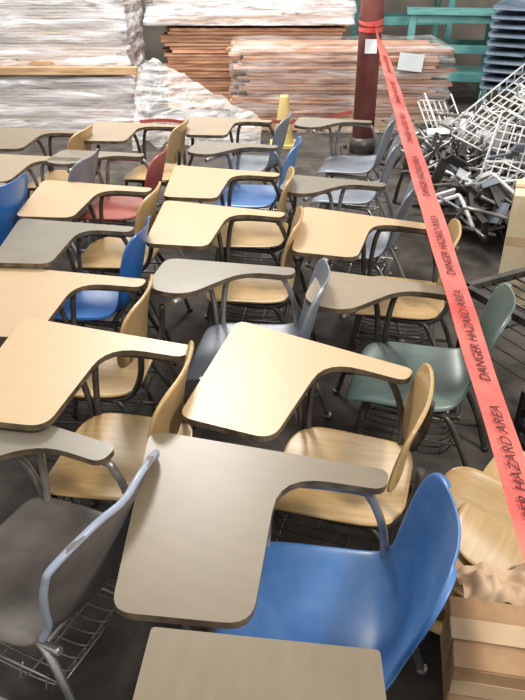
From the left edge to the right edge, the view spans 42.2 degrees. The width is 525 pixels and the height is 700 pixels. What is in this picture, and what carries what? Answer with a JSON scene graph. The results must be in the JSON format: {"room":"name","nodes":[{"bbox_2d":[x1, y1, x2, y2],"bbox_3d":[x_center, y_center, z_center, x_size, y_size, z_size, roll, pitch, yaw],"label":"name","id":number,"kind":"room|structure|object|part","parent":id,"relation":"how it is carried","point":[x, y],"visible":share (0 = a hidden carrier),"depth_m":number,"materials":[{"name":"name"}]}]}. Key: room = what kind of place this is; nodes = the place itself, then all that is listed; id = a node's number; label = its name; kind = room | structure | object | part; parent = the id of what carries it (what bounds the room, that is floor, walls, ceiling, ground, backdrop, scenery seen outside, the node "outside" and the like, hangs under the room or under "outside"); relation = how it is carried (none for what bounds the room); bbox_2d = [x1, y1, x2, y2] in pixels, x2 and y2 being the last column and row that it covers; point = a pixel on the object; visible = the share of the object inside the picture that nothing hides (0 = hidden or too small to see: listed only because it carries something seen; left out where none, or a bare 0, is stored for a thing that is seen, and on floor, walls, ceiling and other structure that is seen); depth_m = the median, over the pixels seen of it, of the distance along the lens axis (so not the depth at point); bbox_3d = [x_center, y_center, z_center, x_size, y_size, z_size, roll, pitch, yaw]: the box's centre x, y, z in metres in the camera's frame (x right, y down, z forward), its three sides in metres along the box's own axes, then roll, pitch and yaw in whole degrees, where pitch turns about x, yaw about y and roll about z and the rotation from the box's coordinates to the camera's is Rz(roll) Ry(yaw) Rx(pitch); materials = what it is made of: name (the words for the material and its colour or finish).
{"room":"warehouse","nodes":[
{"label":"warehouse","id":0,"kind":"room"},
{"bbox_2d":[0,72,524,699],"bbox_3d":[0.000,-0.964,5.254,16.000,0.100,18.000,0,31,0],"label":"floor","id":1,"kind":"structure","parent":0,"point":[110,670],"depth_m":3.28,"materials":[{"name":"concrete"}]},
{"bbox_2d":[0,173,37,268],"bbox_3d":[-1.516,-0.478,3.520,0.781,0.860,0.481,7,32,12],"label":"chair","id":2,"kind":"object","parent":1,"relation":"on","point":[13,195],"visible":0.46,"depth_m":3.29,"materials":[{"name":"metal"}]},
{"bbox_2d":[0,149,99,273],"bbox_3d":[-1.341,-0.771,4.062,0.836,0.804,0.549,5,31,9],"label":"chair","id":3,"kind":"object","parent":1,"relation":"on","point":[12,166],"visible":0.27,"depth_m":3.95,"materials":[{"name":"metal"}]},
{"bbox_3d":[-1.226,-0.734,4.102,0.616,0.700,0.462,5,31,9],"label":"frame","id":4,"kind":"part","parent":3,"relation":"part of","materials":[{"name":"metal"}]},
{"bbox_2d":[0,125,120,241],"bbox_3d":[-1.476,-1.115,4.650,0.836,0.789,0.549,5,31,9],"label":"chair","id":5,"kind":"object","parent":1,"relation":"on","point":[11,139],"visible":0.31,"depth_m":4.58,"materials":[{"name":"metal"}]},
{"bbox_3d":[-1.375,-1.158,4.644,0.412,0.044,0.416,5,31,9],"label":"seat","id":6,"kind":"part","parent":5,"relation":"part of","materials":[{"name":"brown wood"}]},
{"bbox_3d":[-1.187,-1.338,4.498,0.080,0.250,0.398,5,31,9],"label":"backrest","id":7,"kind":"part","parent":5,"relation":"part of","materials":[{"name":"brown wood"}]},
{"bbox_2d":[0,59,152,132],"bbox_3d":[-3.012,-2.979,7.914,3.322,0.613,1.285,0,31,0],"label":"stack","id":8,"kind":"object","parent":1,"relation":"on","point":[53,102],"visible":0.73,"depth_m":7.42,"materials":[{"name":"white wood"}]},
{"bbox_2d":[0,0,144,74],"bbox_3d":[-3.000,-3.757,7.468,3.340,1.169,1.342,0,31,0],"label":"stack","id":9,"kind":"object","parent":8,"relation":"on","point":[38,37],"visible":1,"depth_m":7.15,"materials":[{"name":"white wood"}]},
{"bbox_2d":[0,216,175,410],"bbox_3d":[-0.808,-0.200,3.106,0.714,0.809,0.504,3,31,6],"label":"chair","id":10,"kind":"object","parent":1,"relation":"on","point":[31,243],"visible":0.56,"depth_m":2.96,"materials":[{"name":"metal"}]},
{"bbox_3d":[-0.731,-0.144,3.115,0.554,0.705,0.416,3,31,6],"label":"frame","id":11,"kind":"part","parent":10,"relation":"part of","materials":[{"name":"metal"}]},
{"bbox_2d":[0,267,189,476],"bbox_3d":[-0.705,0.087,2.671,0.787,0.766,0.561,3,31,5],"label":"chair","id":12,"kind":"object","parent":1,"relation":"on","point":[25,293],"visible":0.48,"depth_m":2.59,"materials":[{"name":"wood"}]},
{"bbox_3d":[-0.636,0.069,2.625,0.412,0.042,0.416,3,31,5],"label":"seat","id":13,"kind":"part","parent":12,"relation":"part of","materials":[{"name":"brown wood"}]},
{"bbox_3d":[-0.446,-0.112,2.493,0.080,0.243,0.398,3,31,5],"label":"backrest","id":14,"kind":"part","parent":12,"relation":"part of","materials":[{"name":"brown wood"}]},
{"bbox_2d":[0,425,192,699],"bbox_3d":[-0.620,0.583,1.827,0.781,0.785,0.481,13,33,20],"label":"chair","id":15,"kind":"object","parent":1,"relation":"on","point":[56,555],"visible":0.8,"depth_m":1.74,"materials":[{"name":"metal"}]},
{"bbox_3d":[-0.364,0.447,1.600,0.141,0.318,0.438,13,33,20],"label":"edge trim","id":16,"kind":"part","parent":15,"relation":"part of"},
{"bbox_2d":[0,318,202,578],"bbox_3d":[-0.491,0.341,2.216,0.758,0.800,0.568,5,31,8],"label":"chair","id":17,"kind":"object","parent":1,"relation":"on","point":[44,364],"visible":0.59,"depth_m":2.11,"materials":[{"name":"metal"}]},
{"bbox_3d":[-0.441,0.334,2.148,0.412,0.044,0.416,5,31,8],"label":"seat","id":18,"kind":"part","parent":17,"relation":"part of","materials":[{"name":"brown wood"}]},
{"bbox_3d":[-0.428,0.409,2.191,0.616,0.710,0.462,5,31,8],"label":"frame","id":19,"kind":"part","parent":17,"relation":"part of","materials":[{"name":"metal"}]},
{"bbox_3d":[-0.254,0.150,2.003,0.085,0.256,0.403,5,31,8],"label":"backrest","id":20,"kind":"part","parent":17,"relation":"part of","materials":[{"name":"brown wood"}]},
{"bbox_2d":[17,180,192,341],"bbox_3d":[-0.827,-0.488,3.606,0.807,0.789,0.561,4,31,6],"label":"chair","id":21,"kind":"object","parent":1,"relation":"on","point":[52,200],"visible":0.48,"depth_m":3.48,"materials":[{"name":"metal"}]},
{"bbox_3d":[-0.748,-0.506,3.559,0.412,0.044,0.416,4,31,6],"label":"seat","id":22,"kind":"part","parent":21,"relation":"part of","materials":[{"name":"brown wood"}]},
{"bbox_3d":[-0.735,-0.433,3.601,0.616,0.700,0.462,4,31,6],"label":"frame","id":23,"kind":"part","parent":21,"relation":"part of","materials":[{"name":"metal"}]},
{"bbox_3d":[-0.559,-0.691,3.421,0.080,0.250,0.398,4,31,6],"label":"backrest","id":24,"kind":"part","parent":21,"relation":"part of","materials":[{"name":"brown wood"}]},
{"bbox_2d":[47,144,184,273],"bbox_3d":[-0.906,-0.841,4.180,0.779,0.803,0.511,3,31,5],"label":"chair","id":25,"kind":"object","parent":1,"relation":"on","point":[115,208],"visible":0.64,"depth_m":4.11,"materials":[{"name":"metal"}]},
{"bbox_2d":[85,119,202,225],"bbox_3d":[-0.852,-1.212,4.812,0.836,0.789,0.549,6,31,9],"label":"chair","id":26,"kind":"object","parent":1,"relation":"on","point":[103,132],"visible":0.57,"depth_m":4.70,"materials":[{"name":"metal"}]},
{"bbox_3d":[-0.749,-1.254,4.804,0.412,0.044,0.416,6,31,9],"label":"seat","id":27,"kind":"part","parent":26,"relation":"part of","materials":[{"name":"brown wood"}]},
{"bbox_3d":[-0.737,-1.181,4.846,0.616,0.700,0.462,6,31,9],"label":"frame","id":28,"kind":"part","parent":26,"relation":"part of","materials":[{"name":"metal"}]},
{"bbox_3d":[-0.562,-1.432,4.655,0.080,0.250,0.398,6,31,9],"label":"backrest","id":29,"kind":"part","parent":26,"relation":"part of","materials":[{"name":"brown wood"}]},
{"bbox_2d":[133,60,253,150],"bbox_3d":[-0.665,-2.517,6.957,1.313,0.789,0.620,0,31,0],"label":"plastic sheet","id":30,"kind":"object","parent":1,"relation":"on","point":[152,67],"visible":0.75,"depth_m":7.01,"materials":[{"name":"white plastic"}]},
{"bbox_2d":[146,201,318,380],"bbox_3d":[-0.126,-0.308,3.306,0.814,0.789,0.568,4,31,7],"label":"chair","id":31,"kind":"object","parent":1,"relation":"on","point":[177,225],"visible":0.57,"depth_m":3.17,"materials":[{"name":"wood"}]},
{"bbox_3d":[-0.047,-0.312,3.236,0.412,0.044,0.416,4,31,7],"label":"seat","id":32,"kind":"part","parent":31,"relation":"part of","materials":[{"name":"brown wood"}]},
{"bbox_3d":[-0.034,-0.239,3.278,0.616,0.700,0.462,4,31,7],"label":"frame","id":33,"kind":"part","parent":31,"relation":"part of","materials":[{"name":"metal"}]},
{"bbox_3d":[0.142,-0.495,3.095,0.080,0.250,0.398,4,31,7],"label":"backrest","id":34,"kind":"part","parent":31,"relation":"part of","materials":[{"name":"brown wood"}]},
{"bbox_2d":[164,165,307,318],"bbox_3d":[-0.137,-0.637,3.855,0.804,0.789,0.568,3,31,5],"label":"chair","id":35,"kind":"object","parent":1,"relation":"on","point":[186,183],"visible":0.66,"depth_m":3.74,"materials":[{"name":"metal"}]},
{"bbox_3d":[-0.061,-0.643,3.787,0.412,0.044,0.416,3,31,5],"label":"seat","id":36,"kind":"part","parent":35,"relation":"part of","materials":[{"name":"brown wood"}]},
{"bbox_3d":[-0.048,-0.571,3.830,0.616,0.700,0.462,3,31,5],"label":"frame","id":37,"kind":"part","parent":35,"relation":"part of","materials":[{"name":"metal"}]},
{"bbox_3d":[0.129,-0.830,3.652,0.080,0.250,0.398,3,31,5],"label":"backrest","id":38,"kind":"part","parent":35,"relation":"part of","materials":[{"name":"brown wood"}]},
{"bbox_2d":[151,258,330,451],"bbox_3d":[-0.077,0.038,2.716,0.740,0.804,0.493,4,31,7],"label":"chair","id":39,"kind":"object","parent":1,"relation":"on","point":[179,279],"visible":0.59,"depth_m":2.68,"materials":[{"name":"metal"}]},
{"bbox_2d":[186,112,295,214],"bbox_3d":[-0.188,-1.298,4.939,0.836,0.804,0.549,7,32,11],"label":"chair","id":40,"kind":"object","parent":1,"relation":"on","point":[198,126],"visible":0.65,"depth_m":4.88,"materials":[{"name":"metal"}]},
{"bbox_3d":[-0.073,-1.258,4.974,0.616,0.700,0.462,7,32,11],"label":"frame","id":41,"kind":"part","parent":40,"relation":"part of","materials":[{"name":"metal"}]},
{"bbox_2d":[188,136,300,267],"bbox_3d":[-0.101,-0.946,4.354,0.767,0.804,0.500,5,31,9],"label":"chair","id":42,"kind":"object","parent":1,"relation":"on","point":[248,196],"visible":0.53,"depth_m":4.31,"materials":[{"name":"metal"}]},
{"bbox_2d":[161,23,345,108],"bbox_3d":[-0.104,-3.695,8.795,2.301,0.933,0.916,0,31,0],"label":"stack","id":43,"kind":"object","parent":1,"relation":"on","point":[197,52],"visible":0.44,"depth_m":8.34,"materials":[{"name":"brown wood"}]},
{"bbox_2d":[143,0,356,25],"bbox_3d":[-0.154,-4.478,8.329,2.534,0.816,1.143,0,31,0],"label":"stack","id":44,"kind":"object","parent":43,"relation":"on","point":[167,12],"visible":1,"depth_m":8.01,"materials":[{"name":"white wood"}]},
{"bbox_2d":[133,627,385,699],"bbox_3d":[-0.027,1.023,1.068,0.484,0.814,0.889,1,31,2],"label":"chair","id":45,"kind":"object","parent":1,"relation":"on","point":[177,664],"visible":1,"depth_m":1.22,"materials":[{"name":"laminate"}]},
{"bbox_2d":[270,95,295,148],"bbox_3d":[0.220,-2.354,6.985,0.280,0.500,0.280,0,31,0],"label":"traffic cone","id":46,"kind":"object","parent":1,"relation":"on","point":[284,106],"visible":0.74,"depth_m":6.91,"materials":[{"name":"yellow plastic"}]},
{"bbox_2d":[114,432,460,691],"bbox_3d":[0.049,0.663,1.677,0.805,0.804,0.558,6,31,9],"label":"chair","id":47,"kind":"object","parent":1,"relation":"on","point":[199,550],"visible":0.85,"depth_m":1.59,"materials":[{"name":"metal"}]},
{"bbox_3d":[0.139,0.724,1.675,0.616,0.700,0.462,6,31,9],"label":"frame","id":48,"kind":"part","parent":47,"relation":"part of","materials":[{"name":"metal"}]},
{"bbox_2d":[182,322,434,652],"bbox_3d":[0.198,0.376,2.168,0.772,0.789,0.585,9,32,15],"label":"chair","id":49,"kind":"object","parent":1,"relation":"on","point":[259,376],"visible":0.76,"depth_m":2.04,"materials":[{"name":"metal"}]},
{"bbox_3d":[0.243,0.381,2.082,0.412,0.044,0.416,9,32,15],"label":"seat","id":50,"kind":"part","parent":49,"relation":"part of","materials":[{"name":"brown wood"}]},
{"bbox_3d":[0.255,0.455,2.122,0.616,0.700,0.462,9,32,15],"label":"frame","id":51,"kind":"part","parent":49,"relation":"part of","materials":[{"name":"metal"}]},
{"bbox_3d":[0.425,0.213,1.916,0.080,0.250,0.398,9,32,15],"label":"backrest","id":52,"kind":"part","parent":49,"relation":"part of","materials":[{"name":"brown wood"}]},
{"bbox_2d":[225,40,456,132],"bbox_3d":[0.829,-3.061,7.776,2.508,0.896,1.136,0,31,0],"label":"stack","id":53,"kind":"object","parent":1,"relation":"on","point":[318,77],"visible":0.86,"depth_m":7.36,"materials":[{"name":"brown wood"}]},
{"bbox_2d":[294,113,395,216],"bbox_3d":[0.594,-1.309,4.958,0.781,0.804,0.481,7,32,12],"label":"chair","id":54,"kind":"object","parent":1,"relation":"on","point":[335,164],"visible":0.82,"depth_m":4.91,"materials":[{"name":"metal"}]},
{"bbox_3d":[0.664,-1.251,4.962,0.616,0.700,0.462,7,32,12],"label":"frame","id":55,"kind":"part","parent":54,"relation":"part of","materials":[{"name":"metal"}]},
{"bbox_2d":[280,175,415,342],"bbox_3d":[0.456,-0.546,3.689,0.781,0.804,0.481,9,32,15],"label":"chair","id":56,"kind":"object","parent":1,"relation":"on","point":[308,187],"visible":0.44,"depth_m":3.64,"materials":[{"name":"laminate"}]},
{"bbox_3d":[0.524,-0.486,3.690,0.616,0.700,0.462,9,32,15],"label":"frame","id":57,"kind":"part","parent":56,"relation":"part of","materials":[{"name":"metal"}]},
{"bbox_2d":[305,134,401,275],"bbox_3d":[0.607,-0.962,4.381,0.568,0.804,0.462,7,32,12],"label":"shell chair","id":58,"kind":"object","parent":1,"relation":"on","point":[352,198],"visible":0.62,"depth_m":4.26,"materials":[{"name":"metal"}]},
{"bbox_3d":[0.607,-0.804,4.476,0.568,0.434,0.462,7,32,12],"label":"frame","id":59,"kind":"part","parent":58,"relation":"part of","materials":[{"name":"metal"}]},
{"bbox_2d":[339,134,384,159],"bbox_3d":[0.990,-2.037,6.768,0.400,0.180,0.400,0,31,0],"label":"base plate","id":60,"kind":"object","parent":1,"relation":"on","point":[357,147],"visible":0.72,"depth_m":6.68,"materials":[{"name":"metal"}]},
{"bbox_2d":[352,0,384,138],"bbox_3d":[0.990,-3.344,5.982,0.209,3.170,0.209,0,31,0],"label":"shaft","id":61,"kind":"object","parent":60,"relation":"on","point":[367,70],"visible":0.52,"depth_m":6.35,"materials":[{"name":"red paint"}]},
{"bbox_2d":[358,15,383,32],"bbox_3d":[0.990,-2.984,6.199,0.224,0.150,0.224,0,31,0],"label":"wrap","id":62,"kind":"object","parent":61,"relation":"attached to","point":[379,22],"visible":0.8,"depth_m":6.13,"materials":[{"name":"red plastic"}]},
{"bbox_2d":[365,39,376,53],"bbox_3d":[0.990,-2.766,6.196,0.110,0.120,0.003,0,31,0],"label":"paper tag","id":63,"kind":"object","parent":61,"relation":"attached to","point":[370,44],"visible":0.86,"depth_m":6.20,"materials":[{"name":"white paper"}]},
{"bbox_2d":[292,207,461,412],"bbox_3d":[0.539,-0.238,3.190,0.834,0.789,0.568,7,32,12],"label":"chair","id":64,"kind":"object","parent":1,"relation":"on","point":[322,233],"visible":0.56,"depth_m":3.06,"materials":[{"name":"wood"}]},
{"bbox_3d":[0.634,-0.164,3.154,0.616,0.700,0.462,7,32,12],"label":"frame","id":65,"kind":"part","parent":64,"relation":"part of","materials":[{"name":"metal"}]},
{"bbox_3d":[0.622,-0.238,3.113,0.412,0.044,0.416,7,32,12],"label":"seat","id":66,"kind":"part","parent":64,"relation":"part of","materials":[{"name":"brown wood"}]},
{"bbox_3d":[0.807,-0.411,2.955,0.080,0.250,0.398,7,32,12],"label":"backrest","id":67,"kind":"part","parent":64,"relation":"part of","materials":[{"name":"brown wood"}]},
{"bbox_2d":[350,0,455,89],"bbox_3d":[1.950,-4.506,9.659,1.400,1.435,0.750,-3,31,-4],"label":"workbench","id":68,"kind":"object","parent":1,"relation":"on","point":[401,18],"visible":0.41,"depth_m":9.57,"materials":[{"name":"teal metal"}]},
{"bbox_2d":[306,271,515,482],"bbox_3d":[0.520,0.121,2.578,0.781,0.804,0.481,10,32,15],"label":"chair","id":69,"kind":"object","parent":1,"relation":"on","point":[345,294],"visible":0.74,"depth_m":2.52,"materials":[{"name":"metal"}]},
{"bbox_3d":[0.587,0.182,2.577,0.616,0.700,0.462,10,32,15],"label":"frame","id":70,"kind":"part","parent":69,"relation":"part of","materials":[{"name":"metal"}]},
{"bbox_2d":[379,63,524,242],"bbox_3d":[2.067,-1.658,5.356,2.128,1.118,2.672,0,31,0],"label":"pile","id":71,"kind":"object","parent":1,"relation":"on","point":[476,166],"visible":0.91,"depth_m":4.93,"materials":[{"name":"metal"}]},
{"bbox_2d":[407,7,497,104],"bbox_3d":[2.400,-3.793,8.804,1.150,1.095,0.750,5,31,9],"label":"workbench","id":72,"kind":"object","parent":1,"relation":"on","point":[416,14],"visible":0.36,"depth_m":8.45,"materials":[{"name":"teal metal"}]},
{"bbox_2d":[429,451,524,634],"bbox_3d":[0.750,0.607,2.009,0.673,0.413,0.505,0,31,0],"label":"seats","id":73,"kind":"object","parent":1,"relation":"on","point":[490,564],"visible":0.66,"depth_m":1.98,"materials":[{"name":"wood"}]},
{"bbox_3d":[0.696,0.749,2.109,0.412,0.044,0.416,17,42,16],"label":"seat","id":74,"kind":"part","parent":73,"relation":"part of","materials":[{"name":"brown wood"}]},
{"bbox_3d":[0.656,0.588,1.987,0.412,0.044,0.416,26,78,4],"label":"seat","id":75,"kind":"part","parent":73,"relation":"part of","materials":[{"name":"brown wood"}]},
{"bbox_3d":[0.736,0.659,2.027,0.412,0.044,0.416,-8,16,-29],"label":"seat","id":76,"kind":"part","parent":73,"relation":"part of","materials":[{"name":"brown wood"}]},
{"bbox_3d":[0.797,0.528,2.016,0.416,0.044,0.412,36,63,10],"label":"seat","id":77,"kind":"part","parent":73,"relation":"part of","materials":[{"name":"brown wood"}]},
{"bbox_2d":[456,267,524,380],"bbox_3d":[1.500,-0.093,3.269,0.965,0.452,0.615,-15,34,-24],"label":"frame","id":78,"kind":"object","parent":1,"relation":"on","point":[518,317],"visible":0.51,"depth_m":3.21,"materials":[{"name":"grey metal"}]},
{"bbox_2d":[477,0,524,111],"bbox_3d":[2.824,-3.429,7.730,0.491,1.585,0.603,17,35,25],"label":"plastic chairs","id":79,"kind":"object","parent":1,"relation":"on","point":[505,53],"visible":0.94,"depth_m":7.63,"materials":[{"name":"plastic"}]},
{"bbox_2d":[496,179,524,305],"bbox_3d":[1.598,-0.617,3.945,0.367,0.655,0.327,11,33,17],"label":"cardboard box","id":80,"kind":"object","parent":1,"relation":"on","point":[513,255],"visible":0.78,"depth_m":3.83,"materials":[{"name":"beige cardboard"}]},
{"bbox_2d":[513,390,524,450],"bbox_3d":[1.300,0.347,2.635,0.516,0.350,0.360,-11,33,-17],"label":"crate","id":81,"kind":"object","parent":1,"relation":"on","point":[519,422],"visible":0.54,"depth_m":2.67,"materials":[{"name":"plastic"}]},
{"bbox_3d":[0.715,1.003,1.652,0.470,0.241,0.480,4,31,7],"label":"plastic tub","id":82,"kind":"object","parent":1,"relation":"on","visible":0},
{"bbox_2d":[440,596,524,699],"bbox_3d":[0.623,0.755,1.654,0.347,0.175,0.207,5,31,9],"label":"cardboard box","id":83,"kind":"object","parent":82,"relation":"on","point":[482,642],"visible":0.99,"depth_m":1.60,"materials":[{"name":"brown cardboard"}]},
{"bbox_3d":[0.549,1.148,0.817,0.280,0.850,0.280,0,31,0],"label":"barrier post","id":84,"kind":"object","parent":1,"relation":"on","visible":0},
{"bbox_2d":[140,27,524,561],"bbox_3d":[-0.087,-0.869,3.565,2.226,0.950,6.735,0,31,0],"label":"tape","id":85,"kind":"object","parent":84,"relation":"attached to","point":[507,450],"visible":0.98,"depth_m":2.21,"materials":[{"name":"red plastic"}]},
{"bbox_2d":[135,0,500,71],"bbox_3d":[0.000,-5.983,10.405,16.000,3.200,0.200,0,31,0],"label":"wall","id":86,"kind":"structure","parent":0,"point":[152,47],"depth_m":10.84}
]}

